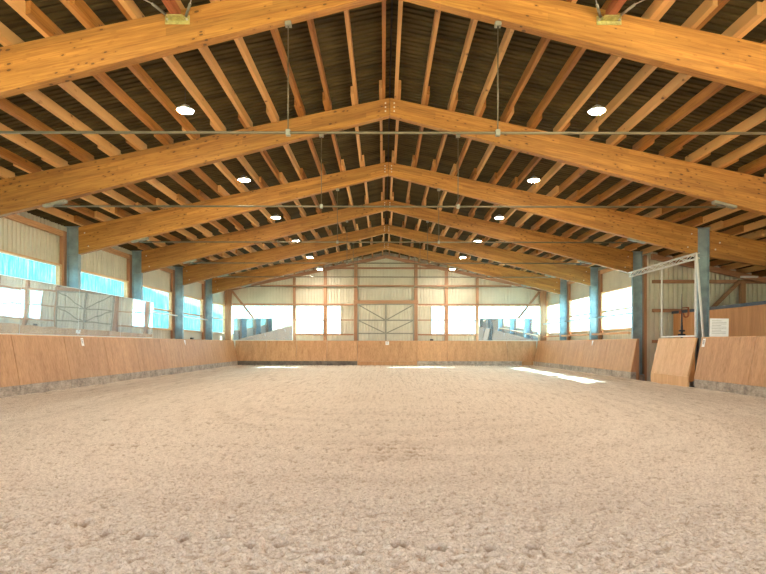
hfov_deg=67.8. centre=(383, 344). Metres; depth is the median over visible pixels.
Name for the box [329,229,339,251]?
rafter
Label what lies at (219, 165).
rafter
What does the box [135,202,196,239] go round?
rafter
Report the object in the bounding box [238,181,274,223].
rafter
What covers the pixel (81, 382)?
concrete block
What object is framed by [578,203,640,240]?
rafter
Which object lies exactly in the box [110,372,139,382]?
concrete block
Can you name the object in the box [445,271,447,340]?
wall post
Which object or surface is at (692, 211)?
rafter
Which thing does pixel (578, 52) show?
rafter
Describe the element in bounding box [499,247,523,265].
rafter
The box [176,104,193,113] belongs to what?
ceiling lamp
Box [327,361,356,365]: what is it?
concrete block
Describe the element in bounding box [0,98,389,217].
beam
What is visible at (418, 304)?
beam
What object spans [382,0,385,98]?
rafter
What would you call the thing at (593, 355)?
panel
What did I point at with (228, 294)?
post
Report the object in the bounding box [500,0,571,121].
rafter
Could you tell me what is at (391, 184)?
rafter
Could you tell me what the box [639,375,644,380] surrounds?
concrete footing
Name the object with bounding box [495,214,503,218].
ceiling lamp
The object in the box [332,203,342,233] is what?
rafter
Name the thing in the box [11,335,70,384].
panel
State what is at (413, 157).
rafter
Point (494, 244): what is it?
rafter
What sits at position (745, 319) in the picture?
wall
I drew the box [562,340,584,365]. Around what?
panel
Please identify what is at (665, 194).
rafter
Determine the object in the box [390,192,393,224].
rafter
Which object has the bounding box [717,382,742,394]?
concrete block
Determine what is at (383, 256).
beam
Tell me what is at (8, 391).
concrete block
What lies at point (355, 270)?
wall post
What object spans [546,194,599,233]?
rafter
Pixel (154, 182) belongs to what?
rafter
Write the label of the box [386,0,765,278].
ceiling
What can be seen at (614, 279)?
wall
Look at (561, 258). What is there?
rafter
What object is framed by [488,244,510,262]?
rafter
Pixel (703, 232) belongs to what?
steel column
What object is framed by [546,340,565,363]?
panel
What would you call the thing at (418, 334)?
beam
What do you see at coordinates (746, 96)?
rafter
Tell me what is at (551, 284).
beam
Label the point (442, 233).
rafter
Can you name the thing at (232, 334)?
rail
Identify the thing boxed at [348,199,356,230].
rafter
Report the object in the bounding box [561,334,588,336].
wooden shelf
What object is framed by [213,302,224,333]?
window
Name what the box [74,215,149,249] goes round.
rafter
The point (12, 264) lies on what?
window
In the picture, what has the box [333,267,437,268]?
beam
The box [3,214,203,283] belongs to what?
beam
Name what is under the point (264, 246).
rafter
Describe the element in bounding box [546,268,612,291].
beam
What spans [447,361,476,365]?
concrete block
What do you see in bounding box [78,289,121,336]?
wall mirror
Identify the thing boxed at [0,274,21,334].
wall mirror
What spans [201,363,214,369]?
concrete block
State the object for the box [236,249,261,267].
rafter
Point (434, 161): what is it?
rafter
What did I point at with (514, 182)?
rafter
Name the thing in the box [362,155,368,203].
rafter
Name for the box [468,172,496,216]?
rafter
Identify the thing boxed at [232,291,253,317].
diagonal brace
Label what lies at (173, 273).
wall post
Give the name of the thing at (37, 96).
rafter
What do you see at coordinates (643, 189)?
rafter
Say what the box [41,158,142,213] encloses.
rafter
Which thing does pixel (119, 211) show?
rafter
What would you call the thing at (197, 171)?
rafter
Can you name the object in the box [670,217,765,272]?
ceiling
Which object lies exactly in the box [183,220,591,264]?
rod
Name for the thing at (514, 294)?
wall
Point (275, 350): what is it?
panel
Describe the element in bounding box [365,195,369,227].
rafter
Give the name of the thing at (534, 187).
rafter
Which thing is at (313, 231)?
rafter
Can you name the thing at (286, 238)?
rafter
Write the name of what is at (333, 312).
window
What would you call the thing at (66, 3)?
rafter
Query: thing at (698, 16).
rafter
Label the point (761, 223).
rafter
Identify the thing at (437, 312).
window
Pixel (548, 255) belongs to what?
rafter
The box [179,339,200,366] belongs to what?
panel
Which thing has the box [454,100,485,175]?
rafter
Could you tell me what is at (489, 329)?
wall mirror
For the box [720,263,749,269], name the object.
rafter
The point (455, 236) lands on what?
rafter
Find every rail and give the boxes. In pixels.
[153,312,177,315]
[232,304,353,305]
[232,334,353,334]
[595,313,630,317]
[628,252,699,276]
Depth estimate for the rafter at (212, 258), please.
29.17 m
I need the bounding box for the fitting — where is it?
[740,276,757,277]
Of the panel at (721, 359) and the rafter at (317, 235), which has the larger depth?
the rafter at (317, 235)
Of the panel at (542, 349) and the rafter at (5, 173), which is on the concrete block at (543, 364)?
the panel at (542, 349)
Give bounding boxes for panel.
[0,334,19,386]
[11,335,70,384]
[64,336,109,378]
[103,337,139,374]
[134,338,163,371]
[159,338,183,368]
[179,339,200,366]
[196,339,214,364]
[211,340,226,362]
[223,340,236,361]
[235,340,265,360]
[266,341,296,360]
[296,341,326,360]
[327,341,356,360]
[357,341,416,365]
[417,341,446,360]
[447,341,476,360]
[477,341,506,360]
[507,341,535,360]
[534,341,549,362]
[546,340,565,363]
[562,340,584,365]
[580,339,607,368]
[603,339,638,379]
[694,336,755,384]
[748,336,765,386]
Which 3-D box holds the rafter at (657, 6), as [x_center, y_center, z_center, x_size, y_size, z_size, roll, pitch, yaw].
[4.350,-5.374,11.565,0.076,0.216,5.870,0,0,0]
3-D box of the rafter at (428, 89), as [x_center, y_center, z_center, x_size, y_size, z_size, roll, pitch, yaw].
[1.067,-6.075,16.565,0.076,0.216,5.870,0,0,0]
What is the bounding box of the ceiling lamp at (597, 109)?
[588,105,605,114]
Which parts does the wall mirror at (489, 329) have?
frame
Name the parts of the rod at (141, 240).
rod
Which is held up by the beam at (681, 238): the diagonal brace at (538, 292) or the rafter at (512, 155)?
the rafter at (512, 155)
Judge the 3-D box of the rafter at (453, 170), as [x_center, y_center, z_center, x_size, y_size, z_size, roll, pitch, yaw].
[2.335,-5.805,21.565,0.076,0.216,5.870,0,0,0]
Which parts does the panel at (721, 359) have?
rail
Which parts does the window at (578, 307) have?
rail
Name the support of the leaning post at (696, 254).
attached to the rail at (692, 254)
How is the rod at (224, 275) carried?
hanging from the beam at (202, 271)
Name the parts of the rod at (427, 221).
rod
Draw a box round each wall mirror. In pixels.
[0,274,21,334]
[19,278,79,335]
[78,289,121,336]
[120,297,153,337]
[233,318,292,339]
[479,319,537,340]
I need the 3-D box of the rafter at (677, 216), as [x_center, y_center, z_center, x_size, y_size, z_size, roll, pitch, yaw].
[9.724,-4.227,21.565,0.076,0.216,5.870,0,0,0]
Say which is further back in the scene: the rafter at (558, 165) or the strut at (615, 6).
the rafter at (558, 165)
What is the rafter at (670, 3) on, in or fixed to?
on the beam
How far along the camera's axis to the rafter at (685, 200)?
17.39 m
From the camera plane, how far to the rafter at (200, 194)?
22.25 m
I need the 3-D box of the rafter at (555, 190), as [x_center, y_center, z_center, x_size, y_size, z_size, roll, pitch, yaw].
[5.694,-5.087,21.565,0.076,0.216,5.870,0,0,0]
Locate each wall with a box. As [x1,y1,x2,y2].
[0,212,224,339]
[232,252,539,365]
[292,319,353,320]
[546,254,645,340]
[646,252,765,380]
[672,301,765,381]
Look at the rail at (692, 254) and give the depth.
21.09 m
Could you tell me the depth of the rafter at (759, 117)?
12.71 m
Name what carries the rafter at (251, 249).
on the beam at (202, 271)
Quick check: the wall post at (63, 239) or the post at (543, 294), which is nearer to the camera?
the wall post at (63, 239)
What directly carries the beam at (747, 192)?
on the steel column
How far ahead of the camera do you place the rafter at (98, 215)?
19.29 m
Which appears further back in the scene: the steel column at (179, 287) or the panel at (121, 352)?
the steel column at (179, 287)
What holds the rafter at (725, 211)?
on the beam at (747, 192)
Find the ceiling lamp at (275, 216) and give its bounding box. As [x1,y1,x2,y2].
[271,214,280,218]
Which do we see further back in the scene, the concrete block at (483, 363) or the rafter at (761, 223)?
the concrete block at (483, 363)
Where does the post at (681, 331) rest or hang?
on the floor
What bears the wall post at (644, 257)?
on the floor
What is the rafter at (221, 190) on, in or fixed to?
on the beam at (116, 232)
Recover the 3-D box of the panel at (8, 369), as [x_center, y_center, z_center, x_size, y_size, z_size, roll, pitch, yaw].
[-10.033,0.609,14.175,0.360,1.752,2.550,0,0,0]
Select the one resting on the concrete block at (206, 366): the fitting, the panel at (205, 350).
the panel at (205, 350)
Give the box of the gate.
[651,260,698,386]
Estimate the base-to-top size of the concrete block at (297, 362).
0.436 m
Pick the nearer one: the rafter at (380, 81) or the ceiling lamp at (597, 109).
the ceiling lamp at (597, 109)
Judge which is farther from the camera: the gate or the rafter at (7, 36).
the gate
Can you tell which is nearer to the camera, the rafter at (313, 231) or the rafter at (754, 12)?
the rafter at (754, 12)
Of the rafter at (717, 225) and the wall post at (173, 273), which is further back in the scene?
the wall post at (173, 273)
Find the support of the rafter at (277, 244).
on the beam at (220, 284)
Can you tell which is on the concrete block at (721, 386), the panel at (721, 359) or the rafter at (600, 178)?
the panel at (721, 359)
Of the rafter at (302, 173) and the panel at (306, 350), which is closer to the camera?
the rafter at (302, 173)
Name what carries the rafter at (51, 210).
on the beam at (116, 232)
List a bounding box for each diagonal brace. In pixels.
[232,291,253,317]
[517,291,539,318]
[711,280,740,306]
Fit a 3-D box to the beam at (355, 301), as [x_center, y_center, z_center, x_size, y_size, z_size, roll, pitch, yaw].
[0.152,-2.900,39.050,4.400,0.240,0.100,0,0,0]
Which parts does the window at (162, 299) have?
rail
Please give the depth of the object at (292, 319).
39.05 m
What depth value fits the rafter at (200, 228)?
22.67 m
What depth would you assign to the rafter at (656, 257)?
23.83 m
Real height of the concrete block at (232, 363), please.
0.436 m
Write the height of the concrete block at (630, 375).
0.436 m
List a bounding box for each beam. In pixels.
[0,0,384,98]
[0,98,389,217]
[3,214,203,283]
[78,162,387,254]
[141,200,386,272]
[183,224,386,284]
[212,243,385,293]
[230,255,385,290]
[260,285,511,286]
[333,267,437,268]
[354,300,417,303]
[386,0,392,238]
[386,243,559,293]
[386,255,539,290]
[387,200,632,273]
[387,224,589,285]
[388,162,697,253]
[390,98,765,215]
[401,0,765,94]
[418,304,538,305]
[418,320,538,320]
[418,334,538,335]
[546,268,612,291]
[652,280,763,283]
[652,309,686,311]
[709,231,765,267]
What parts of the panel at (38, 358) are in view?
rail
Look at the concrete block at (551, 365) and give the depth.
33.94 m
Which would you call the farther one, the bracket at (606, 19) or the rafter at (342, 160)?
the rafter at (342, 160)
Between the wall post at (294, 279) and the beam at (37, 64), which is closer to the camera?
the beam at (37, 64)
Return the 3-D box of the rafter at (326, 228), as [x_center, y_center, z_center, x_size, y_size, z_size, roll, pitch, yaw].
[-2.769,-5.654,26.565,0.076,0.216,5.870,0,0,0]
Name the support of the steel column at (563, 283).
on the concrete footing
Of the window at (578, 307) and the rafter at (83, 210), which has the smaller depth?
the rafter at (83, 210)
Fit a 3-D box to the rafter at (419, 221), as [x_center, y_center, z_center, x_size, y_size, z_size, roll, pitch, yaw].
[1.739,-5.932,26.565,0.076,0.216,5.870,0,0,0]
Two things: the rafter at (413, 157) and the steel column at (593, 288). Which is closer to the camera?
the rafter at (413, 157)
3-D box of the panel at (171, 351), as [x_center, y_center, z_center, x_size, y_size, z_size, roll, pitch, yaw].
[-10.033,0.609,26.925,0.360,1.752,2.550,0,0,0]
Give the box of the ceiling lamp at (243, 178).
[238,175,249,181]
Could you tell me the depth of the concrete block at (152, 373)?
24.23 m
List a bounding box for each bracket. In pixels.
[151,2,191,23]
[595,3,635,24]
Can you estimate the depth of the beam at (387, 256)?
39.14 m
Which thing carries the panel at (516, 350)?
on the concrete block at (509, 363)
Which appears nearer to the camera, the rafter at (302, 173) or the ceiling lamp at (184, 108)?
the ceiling lamp at (184, 108)
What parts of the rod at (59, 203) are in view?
hanger plate, rod, hanger plate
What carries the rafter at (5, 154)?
on the beam at (37, 64)
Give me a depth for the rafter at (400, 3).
11.74 m
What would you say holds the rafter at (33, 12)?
on the beam at (37, 64)
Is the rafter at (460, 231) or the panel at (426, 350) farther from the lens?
the panel at (426, 350)
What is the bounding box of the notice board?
[709,318,728,336]
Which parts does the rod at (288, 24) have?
hanger plate, rod, hanger plate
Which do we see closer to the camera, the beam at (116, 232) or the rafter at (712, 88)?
the rafter at (712, 88)
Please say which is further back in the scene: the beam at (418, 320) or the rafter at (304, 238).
the beam at (418, 320)
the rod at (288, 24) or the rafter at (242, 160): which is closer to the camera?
the rod at (288, 24)
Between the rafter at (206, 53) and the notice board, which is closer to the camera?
the rafter at (206, 53)
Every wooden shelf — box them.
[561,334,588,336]
[592,332,630,334]
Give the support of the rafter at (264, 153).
on the beam at (27, 192)
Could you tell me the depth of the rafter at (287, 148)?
16.91 m
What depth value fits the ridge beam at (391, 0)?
13.69 m
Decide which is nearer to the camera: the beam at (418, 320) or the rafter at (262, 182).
the rafter at (262, 182)
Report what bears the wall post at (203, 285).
on the floor
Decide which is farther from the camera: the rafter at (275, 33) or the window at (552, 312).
the window at (552, 312)
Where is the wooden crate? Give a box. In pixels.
[522,361,532,365]
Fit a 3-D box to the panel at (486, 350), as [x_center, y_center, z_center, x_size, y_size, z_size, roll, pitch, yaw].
[7.322,0.635,38.580,2.050,1.752,0.360,0,0,0]
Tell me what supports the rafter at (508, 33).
on the beam at (727, 60)
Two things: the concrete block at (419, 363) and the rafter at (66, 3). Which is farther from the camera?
the concrete block at (419, 363)
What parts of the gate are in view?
tube frame, frame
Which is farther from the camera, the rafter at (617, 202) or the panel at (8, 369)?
the rafter at (617, 202)
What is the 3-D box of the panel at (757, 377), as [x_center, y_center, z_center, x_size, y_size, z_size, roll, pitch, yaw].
[10.327,0.639,14.525,0.360,1.752,2.750,0,0,0]
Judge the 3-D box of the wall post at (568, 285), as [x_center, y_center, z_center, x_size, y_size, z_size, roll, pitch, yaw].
[11.140,-1.115,34.370,0.130,5.364,0.400,0,0,0]
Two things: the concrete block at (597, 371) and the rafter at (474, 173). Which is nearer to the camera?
the rafter at (474, 173)
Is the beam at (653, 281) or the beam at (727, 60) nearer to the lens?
the beam at (727, 60)
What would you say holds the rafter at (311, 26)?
on the beam at (37, 64)
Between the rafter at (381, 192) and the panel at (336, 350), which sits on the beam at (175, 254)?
the rafter at (381, 192)
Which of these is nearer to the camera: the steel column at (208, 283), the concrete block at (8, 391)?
the concrete block at (8, 391)
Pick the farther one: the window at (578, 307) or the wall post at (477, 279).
the wall post at (477, 279)
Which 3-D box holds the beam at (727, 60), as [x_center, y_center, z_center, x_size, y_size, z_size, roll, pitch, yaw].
[5.389,-4.592,9.344,10.461,3.135,0.212,0,0,0]
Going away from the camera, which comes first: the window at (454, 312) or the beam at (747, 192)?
the beam at (747, 192)
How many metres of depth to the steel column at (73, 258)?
19.34 m
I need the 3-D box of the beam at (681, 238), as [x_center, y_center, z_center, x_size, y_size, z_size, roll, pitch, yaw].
[5.389,-4.592,19.344,10.461,3.135,0.212,0,0,0]
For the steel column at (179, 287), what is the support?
on the concrete footing
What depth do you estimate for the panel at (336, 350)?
38.52 m
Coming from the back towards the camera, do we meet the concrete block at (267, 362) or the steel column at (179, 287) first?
the concrete block at (267, 362)
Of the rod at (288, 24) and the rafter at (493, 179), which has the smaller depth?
the rod at (288, 24)
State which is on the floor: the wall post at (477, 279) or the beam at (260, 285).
the wall post at (477, 279)
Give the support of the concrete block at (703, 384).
on the floor
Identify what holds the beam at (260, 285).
attached to the wall post at (355, 270)
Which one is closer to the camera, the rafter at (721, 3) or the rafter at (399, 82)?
the rafter at (721, 3)
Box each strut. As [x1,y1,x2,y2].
[162,0,180,13]
[606,0,625,14]
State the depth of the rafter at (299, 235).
27.72 m
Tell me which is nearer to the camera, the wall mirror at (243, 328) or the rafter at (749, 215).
the rafter at (749, 215)
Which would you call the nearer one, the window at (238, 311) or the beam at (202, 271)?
the beam at (202, 271)
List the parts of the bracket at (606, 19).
plate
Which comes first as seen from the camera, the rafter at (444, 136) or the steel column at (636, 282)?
the rafter at (444, 136)
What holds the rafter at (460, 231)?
on the beam at (621, 260)
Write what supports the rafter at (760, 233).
on the beam at (722, 246)
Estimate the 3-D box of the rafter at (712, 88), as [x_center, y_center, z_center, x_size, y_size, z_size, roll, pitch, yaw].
[6.365,-4.944,11.565,0.076,0.216,5.870,0,0,0]
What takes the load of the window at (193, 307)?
in the wall at (15, 237)
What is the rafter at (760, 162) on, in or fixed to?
on the beam at (747, 192)
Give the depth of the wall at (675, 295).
24.35 m
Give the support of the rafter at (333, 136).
on the beam at (27, 192)
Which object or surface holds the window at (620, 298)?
in the wall at (614, 279)
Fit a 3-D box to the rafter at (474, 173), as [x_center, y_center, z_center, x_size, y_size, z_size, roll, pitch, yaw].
[3.006,-5.661,21.565,0.076,0.216,5.870,0,0,0]
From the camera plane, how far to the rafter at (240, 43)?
11.94 m
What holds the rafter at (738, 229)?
on the beam at (722, 246)
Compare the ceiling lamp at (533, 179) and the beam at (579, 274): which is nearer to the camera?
the ceiling lamp at (533, 179)
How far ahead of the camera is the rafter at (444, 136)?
16.75 m
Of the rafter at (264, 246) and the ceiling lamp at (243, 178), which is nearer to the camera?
the ceiling lamp at (243, 178)
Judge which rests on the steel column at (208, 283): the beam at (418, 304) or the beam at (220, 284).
the beam at (220, 284)
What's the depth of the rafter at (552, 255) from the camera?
28.11 m
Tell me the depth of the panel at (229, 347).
37.04 m
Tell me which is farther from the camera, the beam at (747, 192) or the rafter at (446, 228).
the rafter at (446, 228)
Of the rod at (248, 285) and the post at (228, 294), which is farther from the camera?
the post at (228, 294)
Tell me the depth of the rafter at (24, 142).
13.08 m
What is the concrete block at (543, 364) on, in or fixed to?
on the floor
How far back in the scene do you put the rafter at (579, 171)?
17.28 m
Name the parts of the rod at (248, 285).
rod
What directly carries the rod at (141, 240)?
hanging from the beam at (116, 232)
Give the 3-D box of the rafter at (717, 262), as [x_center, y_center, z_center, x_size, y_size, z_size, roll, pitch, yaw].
[13.755,-3.366,21.565,0.076,0.216,5.870,0,0,0]
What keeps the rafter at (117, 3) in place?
on the beam
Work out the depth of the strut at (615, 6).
8.95 m
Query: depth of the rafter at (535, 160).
17.14 m
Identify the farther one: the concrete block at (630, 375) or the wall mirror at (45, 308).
the concrete block at (630, 375)
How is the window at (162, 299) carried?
in the wall at (15, 237)
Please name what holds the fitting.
attached to the rafter at (656, 257)
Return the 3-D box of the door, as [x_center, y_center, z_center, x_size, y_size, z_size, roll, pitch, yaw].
[0.149,-0.650,38.986,3.900,4.260,0.152,0,0,0]
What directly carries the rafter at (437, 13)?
on the beam at (727, 60)
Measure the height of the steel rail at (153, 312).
0.060 m
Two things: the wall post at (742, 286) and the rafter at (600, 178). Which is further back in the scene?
the wall post at (742, 286)
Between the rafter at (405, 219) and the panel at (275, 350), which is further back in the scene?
the panel at (275, 350)
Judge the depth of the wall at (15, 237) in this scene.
21.11 m
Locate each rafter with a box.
[0,22,146,149]
[0,98,93,161]
[0,123,67,166]
[0,146,40,172]
[0,166,14,178]
[0,175,102,221]
[4,0,49,37]
[13,164,123,217]
[23,90,120,155]
[26,0,173,144]
[38,207,82,225]
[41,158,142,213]
[60,0,90,28]
[69,151,162,209]
[70,0,199,138]
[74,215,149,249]
[94,211,164,246]
[98,146,182,204]
[112,0,131,19]
[115,207,180,243]
[118,0,225,130]
[126,140,202,200]
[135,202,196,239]
[154,134,222,196]
[156,198,211,236]
[175,0,252,127]
[177,194,227,233]
[182,127,241,192]
[197,189,243,229]
[209,256,239,272]
[210,120,261,187]
[215,0,278,121]
[218,185,258,226]
[219,230,251,252]
[222,252,250,270]
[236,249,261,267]
[238,113,282,183]
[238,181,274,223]
[249,246,272,265]
[259,176,290,219]
[262,244,283,261]
[266,106,302,179]
[267,219,289,244]
[270,28,305,115]
[276,243,294,260]
[279,172,305,216]
[283,215,302,240]
[294,98,322,175]
[300,168,321,213]
[300,212,316,238]
[302,235,317,255]
[307,19,331,110]
[316,208,329,235]
[316,232,328,253]
[322,92,341,171]
[322,163,336,209]
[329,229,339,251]
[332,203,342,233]
[341,159,352,205]
[344,10,357,104]
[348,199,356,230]
[351,86,361,167]
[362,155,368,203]
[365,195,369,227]
[379,80,382,162]
[381,192,382,224]
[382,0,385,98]
[383,150,384,199]
[390,150,393,199]
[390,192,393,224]
[394,0,402,98]
[394,80,400,162]
[404,195,409,227]
[406,155,414,203]
[414,86,429,167]
[417,201,425,230]
[421,9,440,104]
[421,159,435,205]
[422,227,430,249]
[430,203,442,233]
[433,230,443,251]
[434,92,457,171]
[437,164,455,209]
[443,209,458,235]
[444,232,457,253]
[447,19,477,110]
[453,168,476,213]
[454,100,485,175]
[455,235,470,256]
[456,212,474,238]
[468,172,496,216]
[469,216,490,241]
[474,28,513,116]
[474,107,513,179]
[477,241,497,260]
[482,220,506,244]
[484,177,517,220]
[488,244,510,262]
[494,115,541,184]
[496,223,523,247]
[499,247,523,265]
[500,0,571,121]
[500,182,537,223]
[509,227,539,249]
[510,250,537,268]
[513,121,569,188]
[515,186,558,226]
[521,253,550,270]
[522,230,555,252]
[527,0,611,127]
[531,190,579,230]
[533,256,564,272]
[534,128,597,192]
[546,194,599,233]
[548,237,588,258]
[553,0,669,131]
[554,135,625,196]
[562,199,620,236]
[574,140,654,201]
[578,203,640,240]
[580,0,717,139]
[593,146,682,205]
[593,208,661,243]
[606,1,761,144]
[609,212,681,247]
[613,152,710,209]
[625,216,702,250]
[632,39,765,150]
[634,159,738,213]
[640,221,722,254]
[651,254,765,283]
[654,0,675,20]
[654,165,765,218]
[658,225,743,255]
[659,90,759,156]
[673,176,763,222]
[673,229,764,258]
[685,107,765,161]
[693,208,740,226]
[696,0,728,29]
[709,260,729,265]
[712,135,765,167]
[714,212,760,230]
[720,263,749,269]
[734,218,765,235]
[737,0,765,38]
[738,155,765,173]
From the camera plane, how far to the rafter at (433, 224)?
27.65 m
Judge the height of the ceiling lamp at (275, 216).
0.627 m
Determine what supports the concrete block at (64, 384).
on the floor
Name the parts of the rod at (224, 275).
rod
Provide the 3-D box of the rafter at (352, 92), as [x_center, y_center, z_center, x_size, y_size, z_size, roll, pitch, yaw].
[-0.753,-6.078,16.565,0.076,0.216,5.870,0,0,0]
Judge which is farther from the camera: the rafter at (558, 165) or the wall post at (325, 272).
the wall post at (325, 272)
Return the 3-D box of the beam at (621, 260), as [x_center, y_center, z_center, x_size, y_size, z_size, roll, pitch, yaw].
[5.389,-4.592,24.344,10.461,3.135,0.212,0,0,0]
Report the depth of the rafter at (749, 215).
17.79 m
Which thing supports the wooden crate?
on the floor
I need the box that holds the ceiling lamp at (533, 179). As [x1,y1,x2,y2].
[527,167,539,181]
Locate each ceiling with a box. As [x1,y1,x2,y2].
[0,0,390,273]
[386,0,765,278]
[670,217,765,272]
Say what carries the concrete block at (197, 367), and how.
on the floor
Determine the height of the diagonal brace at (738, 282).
1.280 m
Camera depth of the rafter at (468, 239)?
29.47 m
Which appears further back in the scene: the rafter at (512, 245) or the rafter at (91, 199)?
the rafter at (512, 245)
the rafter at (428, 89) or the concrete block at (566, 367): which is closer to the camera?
the rafter at (428, 89)
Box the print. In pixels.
[712,320,726,333]
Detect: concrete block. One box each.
[0,385,19,397]
[19,380,70,394]
[71,375,109,387]
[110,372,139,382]
[140,369,163,377]
[164,367,183,374]
[184,365,200,372]
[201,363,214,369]
[215,362,226,367]
[227,361,236,365]
[238,361,265,364]
[266,361,295,364]
[296,361,326,364]
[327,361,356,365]
[417,361,446,365]
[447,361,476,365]
[477,361,506,365]
[507,361,521,365]
[534,361,545,366]
[546,363,561,368]
[562,364,579,371]
[580,366,602,374]
[603,369,635,379]
[694,379,716,390]
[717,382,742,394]
[743,385,765,397]
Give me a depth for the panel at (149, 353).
24.27 m
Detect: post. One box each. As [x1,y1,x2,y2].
[60,231,66,285]
[126,254,131,337]
[171,270,174,338]
[202,281,204,339]
[225,290,231,339]
[293,278,295,340]
[324,271,326,340]
[354,265,357,340]
[414,265,417,340]
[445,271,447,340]
[476,278,478,346]
[540,290,546,340]
[567,281,570,339]
[598,270,602,339]
[642,255,646,380]
[678,307,688,337]
[695,253,704,336]
[739,280,745,303]
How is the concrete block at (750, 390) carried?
on the floor
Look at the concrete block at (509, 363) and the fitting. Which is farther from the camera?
the concrete block at (509, 363)
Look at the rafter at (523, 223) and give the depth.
27.95 m
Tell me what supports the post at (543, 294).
on the floor
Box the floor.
[0,365,765,573]
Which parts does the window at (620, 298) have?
rail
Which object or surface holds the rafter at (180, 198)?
on the beam at (175, 254)
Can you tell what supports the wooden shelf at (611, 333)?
attached to the steel column at (636, 282)
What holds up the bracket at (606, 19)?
attached to the beam at (727, 60)
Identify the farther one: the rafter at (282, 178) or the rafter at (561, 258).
the rafter at (561, 258)
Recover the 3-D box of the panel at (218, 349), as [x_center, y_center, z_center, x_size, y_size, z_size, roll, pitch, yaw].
[-10.033,0.609,34.575,0.360,1.752,2.550,0,0,0]
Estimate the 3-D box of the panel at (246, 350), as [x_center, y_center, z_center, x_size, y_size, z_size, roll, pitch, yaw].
[-9.003,0.611,38.580,2.100,1.752,0.360,0,0,0]
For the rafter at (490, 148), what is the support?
on the beam at (747, 192)
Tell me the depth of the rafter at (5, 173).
14.17 m
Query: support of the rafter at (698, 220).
on the beam at (681, 238)
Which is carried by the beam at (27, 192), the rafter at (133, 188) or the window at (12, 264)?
the rafter at (133, 188)
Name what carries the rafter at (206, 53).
on the beam at (27, 192)
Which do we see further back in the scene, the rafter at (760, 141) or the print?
the print
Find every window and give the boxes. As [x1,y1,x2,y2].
[0,249,61,285]
[81,269,128,297]
[143,285,171,329]
[184,295,202,331]
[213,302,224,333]
[232,305,292,333]
[296,305,323,333]
[327,306,340,333]
[431,306,444,333]
[448,306,475,333]
[479,306,539,333]
[546,303,558,333]
[569,295,588,332]
[601,285,630,330]
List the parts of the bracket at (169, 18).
plate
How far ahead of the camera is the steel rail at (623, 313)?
26.89 m
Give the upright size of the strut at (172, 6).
0.148 m
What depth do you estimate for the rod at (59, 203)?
14.33 m
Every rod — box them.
[0,20,765,136]
[42,134,736,208]
[131,188,644,243]
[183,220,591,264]
[217,274,555,277]
[241,257,530,287]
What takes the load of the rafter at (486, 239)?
on the beam at (621, 260)
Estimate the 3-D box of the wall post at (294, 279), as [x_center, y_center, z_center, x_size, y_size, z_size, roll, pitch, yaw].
[-6.140,-1.522,39.194,0.170,6.126,0.188,0,0,0]
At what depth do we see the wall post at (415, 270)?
39.10 m
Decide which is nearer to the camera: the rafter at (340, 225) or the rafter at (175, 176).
the rafter at (175, 176)
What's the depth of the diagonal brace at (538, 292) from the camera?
38.90 m
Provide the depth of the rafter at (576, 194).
22.14 m
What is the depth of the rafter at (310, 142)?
16.75 m
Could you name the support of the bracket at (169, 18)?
attached to the beam at (37, 64)
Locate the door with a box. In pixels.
[357,304,413,349]
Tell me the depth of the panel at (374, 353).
38.43 m
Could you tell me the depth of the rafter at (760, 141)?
13.32 m
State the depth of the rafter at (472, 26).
11.89 m
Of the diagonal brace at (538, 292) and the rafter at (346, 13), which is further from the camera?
the diagonal brace at (538, 292)
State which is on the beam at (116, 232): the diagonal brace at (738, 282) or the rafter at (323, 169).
the rafter at (323, 169)
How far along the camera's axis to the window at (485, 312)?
39.33 m
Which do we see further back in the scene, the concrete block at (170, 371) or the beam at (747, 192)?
the concrete block at (170, 371)
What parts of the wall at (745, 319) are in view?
rail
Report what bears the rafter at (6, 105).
on the beam at (27, 192)
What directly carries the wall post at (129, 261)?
on the floor
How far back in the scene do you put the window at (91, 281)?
22.27 m
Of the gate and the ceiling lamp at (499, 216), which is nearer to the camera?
the gate
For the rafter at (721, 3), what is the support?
on the beam
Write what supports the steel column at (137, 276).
on the concrete footing
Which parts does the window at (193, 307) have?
rail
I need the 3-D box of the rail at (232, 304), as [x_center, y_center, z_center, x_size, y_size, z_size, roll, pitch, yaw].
[-6.198,-2.729,39.050,8.300,0.120,0.100,0,0,0]
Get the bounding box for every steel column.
[65,226,80,288]
[132,251,142,299]
[175,267,183,338]
[205,278,212,339]
[559,279,566,339]
[589,267,598,339]
[631,251,643,374]
[692,227,710,381]
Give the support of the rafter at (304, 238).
on the beam at (202, 271)
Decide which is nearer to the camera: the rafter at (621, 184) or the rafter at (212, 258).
the rafter at (621, 184)
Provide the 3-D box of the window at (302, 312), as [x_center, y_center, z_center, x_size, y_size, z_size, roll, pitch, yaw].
[-5.090,-1.693,39.294,1.920,1.970,0.089,0,0,0]
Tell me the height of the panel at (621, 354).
1.752 m
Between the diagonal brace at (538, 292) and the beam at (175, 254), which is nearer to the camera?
the beam at (175, 254)
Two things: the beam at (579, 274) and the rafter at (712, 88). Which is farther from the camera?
the beam at (579, 274)
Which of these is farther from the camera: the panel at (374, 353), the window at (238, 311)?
the window at (238, 311)
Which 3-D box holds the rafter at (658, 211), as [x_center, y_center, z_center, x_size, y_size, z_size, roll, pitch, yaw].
[9.053,-4.370,21.565,0.076,0.216,5.870,0,0,0]
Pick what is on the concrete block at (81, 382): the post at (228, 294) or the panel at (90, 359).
the panel at (90, 359)
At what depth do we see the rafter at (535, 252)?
29.18 m
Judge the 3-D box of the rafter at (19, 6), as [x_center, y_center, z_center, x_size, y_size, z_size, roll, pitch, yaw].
[-5.458,-5.088,6.565,0.076,0.216,5.870,0,0,0]
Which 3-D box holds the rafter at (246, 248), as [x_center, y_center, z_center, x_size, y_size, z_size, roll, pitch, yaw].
[-6.803,-4.805,26.565,0.076,0.216,5.870,0,0,0]

